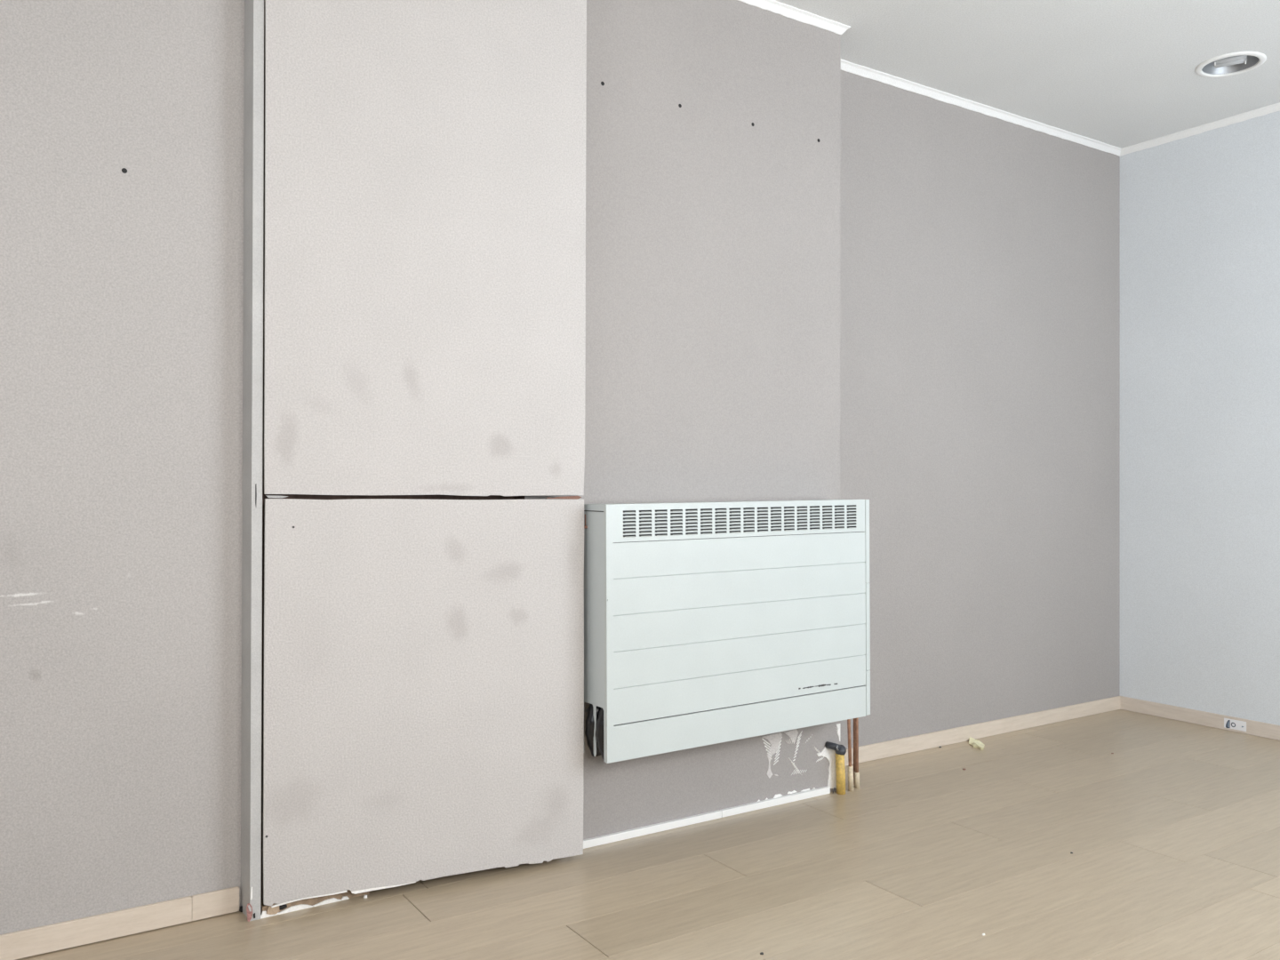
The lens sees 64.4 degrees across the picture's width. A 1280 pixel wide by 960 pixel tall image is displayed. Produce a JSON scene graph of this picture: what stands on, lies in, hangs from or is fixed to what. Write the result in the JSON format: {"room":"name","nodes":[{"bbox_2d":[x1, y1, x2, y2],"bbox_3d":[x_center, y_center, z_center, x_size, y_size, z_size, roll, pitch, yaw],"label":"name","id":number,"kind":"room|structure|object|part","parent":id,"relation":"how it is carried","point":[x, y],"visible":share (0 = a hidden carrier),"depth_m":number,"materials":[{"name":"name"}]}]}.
{"room":"empty living room","nodes":[
{"label":"empty living room","id":0,"kind":"room"},
{"bbox_2d":[0,0,244,934],"bbox_3d":[-1.956,-0.283,2.036,2.160,2.815,0.232,0,0,-33],"label":"wall","id":1,"kind":"structure","parent":0,"point":[122,121],"depth_m":2.38,"materials":[{"name":"beige paint"}]},
{"bbox_2d":[0,886,239,959],"bbox_3d":[-1.895,1.032,1.927,2.154,0.058,0.012,0,0,-33],"label":"baseboard","id":2,"kind":"structure","parent":1,"relation":"attached to","point":[62,935],"depth_m":2.36,"materials":[{"name":"brown wood"}]},
{"bbox_2d":[239,0,840,921],"bbox_3d":[-0.211,-0.251,3.128,1.971,2.661,0.319,0,0,-33],"label":"wall","id":3,"kind":"structure","parent":0,"point":[713,127],"depth_m":3.18,"materials":[{"name":"beige paint"}]},
{"bbox_2d":[262,495,583,907],"bbox_3d":[-0.551,0.548,2.697,0.853,1.018,0.062,0,0,-27],"label":"wall panel","id":4,"kind":"object","parent":3,"relation":"attached to","point":[423,660],"visible":1,"depth_m":2.65,"materials":[{"name":"paint"}]},
{"bbox_2d":[264,0,586,495],"bbox_3d":[-0.548,-0.764,2.703,0.859,1.616,0.062,0,0,-27],"label":"wall panel","id":5,"kind":"object","parent":3,"relation":"attached to","point":[425,263],"visible":1,"depth_m":2.66,"materials":[{"name":"paint"}]},
{"bbox_2d":[583,786,830,848],"bbox_3d":[0.204,1.064,3.202,1.063,0.022,0.014,0,0,-33],"label":"trim","id":6,"kind":"structure","parent":3,"relation":"attached to","point":[628,834],"depth_m":3.19,"materials":[{"name":"white wood"}]},
{"bbox_2d":[583,499,870,763],"bbox_3d":[0.279,0.425,3.148,1.028,0.718,0.189,0,0,-33],"label":"wall heater","id":7,"kind":"object","parent":3,"relation":"attached to","point":[706,623],"visible":1,"depth_m":3.02,"materials":[{"name":"white metal"}]},
{"bbox_3d":[-0.138,0.426,2.870,0.001,0.710,0.172,0,0,-33],"label":"panel","id":8,"kind":"part","parent":7,"relation":"part of","materials":[{"name":"white metal"}]},
{"bbox_3d":[0.285,0.422,3.149,1.014,0.707,0.171,0,0,-33],"label":"casing","id":9,"kind":"part","parent":7,"relation":"part of","materials":[{"name":"white metal"}]},
{"bbox_3d":[0.321,0.118,3.076,0.999,0.106,0.012,0,0,-33],"label":"grille panel","id":10,"kind":"part","parent":7,"relation":"part of","materials":[{"name":"white metal"}]},
{"bbox_3d":[0.322,0.425,3.076,0.999,0.504,0.012,0,0,-33],"label":"panel","id":11,"kind":"part","parent":7,"relation":"part of","materials":[{"name":"white metal"}]},
{"bbox_2d":[737,0,850,34],"bbox_3d":[0.273,-1.567,3.246,1.084,0.026,0.028,0,0,-33],"label":"trim","id":12,"kind":"structure","parent":3,"relation":"attached to","point":[803,16],"depth_m":3.42,"materials":[{"name":"white plastic"}]},
{"bbox_2d":[15,709,1279,959],"bbox_3d":[0.594,1.099,1.785,6.160,0.060,3.240,0,0,-33],"label":"floor","id":13,"kind":"structure","parent":0,"point":[1172,835],"depth_m":2.72,"materials":[{"name":"beige laminate"}]},
{"bbox_2d":[825,741,846,794],"bbox_3d":[0.677,0.989,3.489,0.059,0.177,0.054,0,0,40],"label":"gas pipe","id":14,"kind":"object","parent":13,"relation":"on","point":[840,750],"visible":1,"depth_m":3.48,"materials":[{"name":"yellow metal"}]},
{"bbox_2d":[847,719,854,791],"bbox_3d":[0.706,0.875,3.505,0.082,0.406,0.019,0,0,-33],"label":"copper pipe","id":15,"kind":"object","parent":13,"relation":"on","point":[851,788],"visible":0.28,"depth_m":3.51,"materials":[{"name":"brown metal"}]},
{"bbox_2d":[853,718,855,784],"bbox_3d":[0.728,0.815,3.582,0.107,0.526,0.024,0,0,-33],"label":"copper pipe","id":16,"kind":"object","parent":13,"relation":"on","point":[853,718],"visible":0.06,"depth_m":3.60,"materials":[{"name":"brown metal"}]},
{"bbox_2d":[854,717,859,788],"bbox_3d":[0.717,0.845,3.530,0.126,0.466,0.019,0,0,-33],"label":"copper pipe","id":17,"kind":"object","parent":13,"relation":"on","point":[856,772],"visible":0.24,"depth_m":3.55,"materials":[{"name":"brown metal"}]},
{"bbox_2d":[968,736,984,749],"bbox_3d":[1.374,1.073,4.147,0.058,0.016,0.173,0,0,0],"label":"paper scrap","id":18,"kind":"object","parent":13,"relation":"on","point":[975,743],"visible":1,"depth_m":4.13,"materials":[{"name":"beige paper"}]},
{"bbox_2d":[840,69,1119,748],"bbox_3d":[1.437,-0.265,4.340,2.158,2.815,0.100,0,0,-33],"label":"wall","id":19,"kind":"structure","parent":0,"point":[980,253],"depth_m":4.26,"materials":[{"name":"beige paint"}]},
{"bbox_2d":[840,59,1121,156],"bbox_3d":[1.442,-1.560,4.270,2.038,0.026,0.028,0,0,-33],"label":"trim","id":20,"kind":"structure","parent":19,"relation":"attached to","point":[863,71],"depth_m":4.23,"materials":[{"name":"white plastic"}]},
{"bbox_2d":[844,696,1120,766],"bbox_3d":[1.432,1.051,4.265,2.038,0.060,0.012,0,0,-33],"label":"baseboard","id":21,"kind":"structure","parent":19,"relation":"attached to","point":[892,748],"depth_m":4.25,"materials":[{"name":"brown wood"}]},
{"bbox_2d":[775,0,1279,148],"bbox_3d":[0.600,-1.646,1.798,6.160,0.120,3.240,0,0,-33],"label":"ceiling","id":22,"kind":"structure","parent":0,"point":[1121,74],"depth_m":3.75,"materials":[{"name":"white paint"}]},
{"bbox_2d":[1194,51,1266,77],"bbox_3d":[2.235,-1.608,3.844,0.236,0.085,0.236,0,0,-33],"label":"recessed light","id":23,"kind":"object","parent":22,"relation":"in","point":[1239,62],"visible":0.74,"depth_m":3.86,"materials":[{"name":"silver metal"}]},
{"bbox_2d":[1119,110,1279,725],"bbox_3d":[3.241,-0.265,3.466,0.100,2.815,3.340,0,0,-33],"label":"wall","id":24,"kind":"structure","parent":0,"point":[1199,518],"depth_m":4.50,"materials":[{"name":"grey paint"}]},
{"bbox_2d":[1120,102,1279,155],"bbox_3d":[3.163,-1.559,3.479,0.028,0.026,3.240,0,0,-33],"label":"trim","id":25,"kind":"structure","parent":24,"relation":"attached to","point":[1265,110],"depth_m":4.50,"materials":[{"name":"white plastic"}]},
{"bbox_2d":[1120,696,1279,740],"bbox_3d":[3.167,1.051,3.466,0.012,0.060,3.228,0,0,-33],"label":"baseboard","id":26,"kind":"structure","parent":24,"relation":"attached to","point":[1256,728],"depth_m":4.52,"materials":[{"name":"brown wood"}]},
{"bbox_2d":[1224,718,1246,731],"bbox_3d":[2.563,1.054,4.375,0.001,0.042,0.092,0,0,-33],"label":"electrical outlet","id":27,"kind":"object","parent":26,"relation":"attached to","point":[1231,724],"visible":1,"depth_m":4.37,"materials":[{"name":"white plastic"}]}
]}

